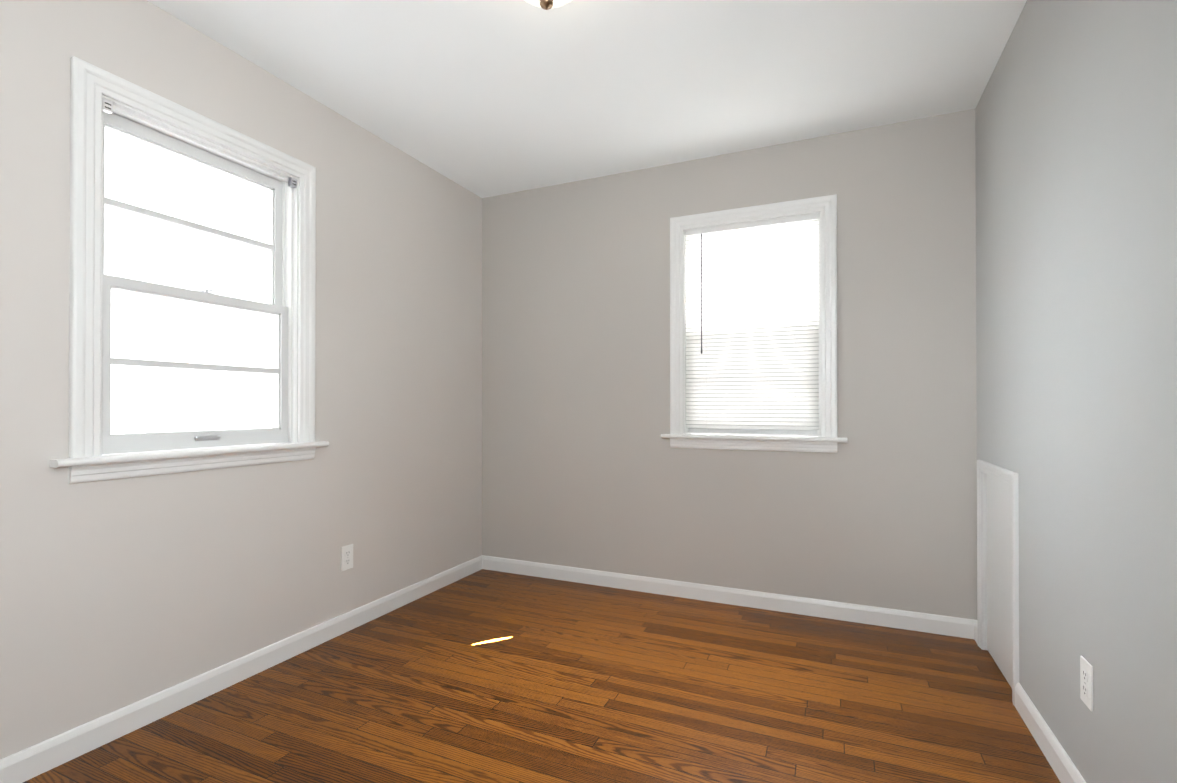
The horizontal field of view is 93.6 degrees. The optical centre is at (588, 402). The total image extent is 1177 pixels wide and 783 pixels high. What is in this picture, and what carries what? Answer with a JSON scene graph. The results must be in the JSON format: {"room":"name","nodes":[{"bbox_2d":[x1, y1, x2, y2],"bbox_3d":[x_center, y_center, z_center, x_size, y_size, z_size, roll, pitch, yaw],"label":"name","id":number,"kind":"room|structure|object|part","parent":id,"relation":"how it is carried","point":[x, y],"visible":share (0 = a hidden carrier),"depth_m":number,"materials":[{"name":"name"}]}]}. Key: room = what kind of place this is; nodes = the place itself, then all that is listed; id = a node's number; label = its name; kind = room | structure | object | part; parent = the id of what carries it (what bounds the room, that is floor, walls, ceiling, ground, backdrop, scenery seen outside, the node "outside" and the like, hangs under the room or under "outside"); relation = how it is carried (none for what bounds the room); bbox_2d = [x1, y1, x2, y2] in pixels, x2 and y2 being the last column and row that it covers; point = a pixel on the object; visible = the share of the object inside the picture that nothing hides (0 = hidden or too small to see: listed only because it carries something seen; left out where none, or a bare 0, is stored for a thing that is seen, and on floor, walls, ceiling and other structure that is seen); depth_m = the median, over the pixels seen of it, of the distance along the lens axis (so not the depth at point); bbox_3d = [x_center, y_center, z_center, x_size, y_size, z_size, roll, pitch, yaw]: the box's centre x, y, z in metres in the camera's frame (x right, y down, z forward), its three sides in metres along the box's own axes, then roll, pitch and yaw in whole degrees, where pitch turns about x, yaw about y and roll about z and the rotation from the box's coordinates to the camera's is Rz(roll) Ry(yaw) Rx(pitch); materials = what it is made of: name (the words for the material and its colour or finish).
{"room":"empty bedroom","nodes":[
{"label":"empty bedroom","id":0,"kind":"room"},
{"bbox_2d":[0,0,481,758],"bbox_3d":[-1.470,-0.140,2.099,0.150,2.440,3.750,0,0,24],"label":"wall","id":1,"kind":"structure","parent":0,"point":[118,594],"depth_m":2.09,"materials":[{"name":"beige paint"}]},
{"bbox_2d":[49,56,328,483],"bbox_3d":[-1.440,-0.401,2.088,0.184,1.297,0.949,0,0,24],"label":"window","id":2,"kind":"structure","parent":1,"relation":"in","point":[92,86],"depth_m":1.98,"materials":[{"name":"white paint"}]},
{"bbox_2d":[103,98,112,113],"bbox_3d":[-1.546,-0.952,1.772,0.020,0.035,0.027,0,0,24],"label":"bracket","id":3,"kind":"object","parent":2,"relation":"attached to","point":[108,109],"depth_m":1.77,"materials":[{"name":"silver metal"}]},
{"bbox_3d":[-1.472,-0.407,2.102,0.046,1.033,0.609,0,0,24],"label":"glass","id":4,"kind":"part","parent":2,"relation":"part of","materials":[{"name":"clear glass"}]},
{"bbox_3d":[-1.472,-0.399,2.102,0.076,1.137,0.693,0,0,24],"label":"left window sash","id":5,"kind":"part","parent":2,"relation":"part of","materials":[{"name":"white wood"}]},
{"bbox_3d":[-1.450,-0.146,2.091,0.056,0.572,0.090,0,0,24],"label":"left window hardware","id":6,"kind":"part","parent":2,"relation":"part of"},
{"bbox_2d":[288,177,296,187],"bbox_3d":[-1.275,-0.949,2.383,0.020,0.035,0.027,0,0,24],"label":"bracket","id":7,"kind":"object","parent":2,"relation":"attached to","point":[292,182],"depth_m":2.38,"materials":[{"name":"silver metal"}]},
{"bbox_2d":[0,555,481,782],"bbox_3d":[-1.395,1.036,2.059,0.014,0.086,3.450,0,0,24],"label":"baseboard","id":8,"kind":"structure","parent":1,"relation":"attached to","point":[26,764],"depth_m":2.00,"materials":[{"name":"white paint"}]},
{"bbox_2d":[341,544,352,570],"bbox_3d":[-1.147,0.735,2.629,0.007,0.115,0.070,0,0,24],"label":"electrical outlet","id":9,"kind":"object","parent":1,"relation":"attached to","point":[346,557],"visible":1,"depth_m":2.62,"materials":[{"name":"white plastic"}]},
{"bbox_2d":[23,569,1060,782],"bbox_3d":[-0.158,1.137,1.510,3.020,0.120,3.750,0,0,24],"label":"floor","id":10,"kind":"structure","parent":0,"point":[485,676],"depth_m":1.97,"materials":[{"name":"brown wood"}]},
{"bbox_2d":[147,0,1026,197],"bbox_3d":[-0.158,-1.423,1.524,3.020,0.120,3.750,0,0,24],"label":"ceiling","id":11,"kind":"structure","parent":0,"point":[485,98],"depth_m":2.25,"materials":[{"name":"white paint"}]},
{"bbox_2d":[525,0,571,9],"bbox_3d":[-0.128,-1.276,1.676,0.288,0.170,0.288,0,0,24],"label":"ceiling light","id":12,"kind":"object","parent":11,"relation":"attached to","point":[546,4],"visible":1,"depth_m":1.71,"materials":[{"name":"white glass"}]},
{"bbox_2d":[482,109,976,619],"bbox_3d":[0.572,-0.134,3.163,2.720,2.440,0.150,0,0,24],"label":"wall","id":13,"kind":"structure","parent":0,"point":[584,465],"depth_m":2.96,"materials":[{"name":"beige paint"}]},
{"bbox_2d":[482,555,975,638],"bbox_3d":[0.538,1.042,3.081,2.720,0.086,0.014,0,0,24],"label":"baseboard","id":14,"kind":"structure","parent":13,"relation":"attached to","point":[917,621],"depth_m":2.93,"materials":[{"name":"white paint"}]},
{"bbox_2d":[661,194,846,452],"bbox_3d":[0.875,-0.396,2.994,0.949,1.297,0.184,0,0,24],"label":"window","id":15,"kind":"structure","parent":13,"relation":"in","point":[766,358],"depth_m":2.95,"materials":[{"name":"white paint"}]},
{"bbox_2d":[701,233,701,353],"bbox_3d":[0.625,-0.603,3.055,0.010,0.665,0.008,0,0,24],"label":"blind wand","id":16,"kind":"object","parent":15,"relation":"hanging from","point":[701,293],"visible":1,"depth_m":3.05,"materials":[{"name":"grey plastic"}]},
{"bbox_3d":[0.863,-0.396,2.966,0.691,1.135,0.020,0,0,24],"label":"back window blind rails","id":17,"kind":"part","parent":15,"relation":"part of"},
{"bbox_3d":[0.890,-0.394,3.026,0.693,1.137,0.076,0,0,24],"label":"back window sash","id":18,"kind":"part","parent":15,"relation":"part of","materials":[{"name":"white wood"}]},
{"bbox_2d":[975,0,1176,782],"bbox_3d":[1.154,-0.146,0.935,0.150,2.440,3.750,0,0,24],"label":"wall","id":19,"kind":"structure","parent":0,"point":[1076,240],"depth_m":1.42,"materials":[{"name":"grey paint"}]},
{"bbox_2d":[977,460,1018,705],"bbox_3d":[1.683,0.666,2.195,0.127,0.827,0.550,0,0,24],"label":"access door","id":20,"kind":"structure","parent":19,"relation":"in","point":[998,563],"depth_m":2.23,"materials":[{"name":"white paint"}]},
{"bbox_3d":[1.658,0.690,2.206,0.020,0.770,0.445,0,0,24],"label":"panel","id":21,"kind":"part","parent":20,"relation":"part of","materials":[{"name":"white paint"}]},
{"bbox_2d":[974,620,1085,782],"bbox_3d":[1.079,1.030,0.962,0.014,0.086,3.450,0,0,24],"label":"baseboard","id":22,"kind":"structure","parent":19,"relation":"attached to","point":[1063,766],"depth_m":1.68,"materials":[{"name":"white paint"}]},
{"bbox_2d":[1080,656,1092,711],"bbox_3d":[1.291,0.727,1.433,0.007,0.115,0.070,0,0,24],"label":"electrical outlet","id":23,"kind":"object","parent":19,"relation":"attached to","point":[1086,682],"visible":1,"depth_m":1.43,"materials":[{"name":"white plastic"}]},
{"label":"outside","id":24,"kind":"structure","parent":0,"visible":0},
{"bbox_2d":[104,128,273,454],"bbox_3d":[-1.968,-0.369,2.321,0.001,3.700,3.800,0,0,24],"label":"sky","id":25,"kind":"structure","parent":24,"point":[172,201],"depth_m":2.55,"materials":[{"name":"white"}]}
]}

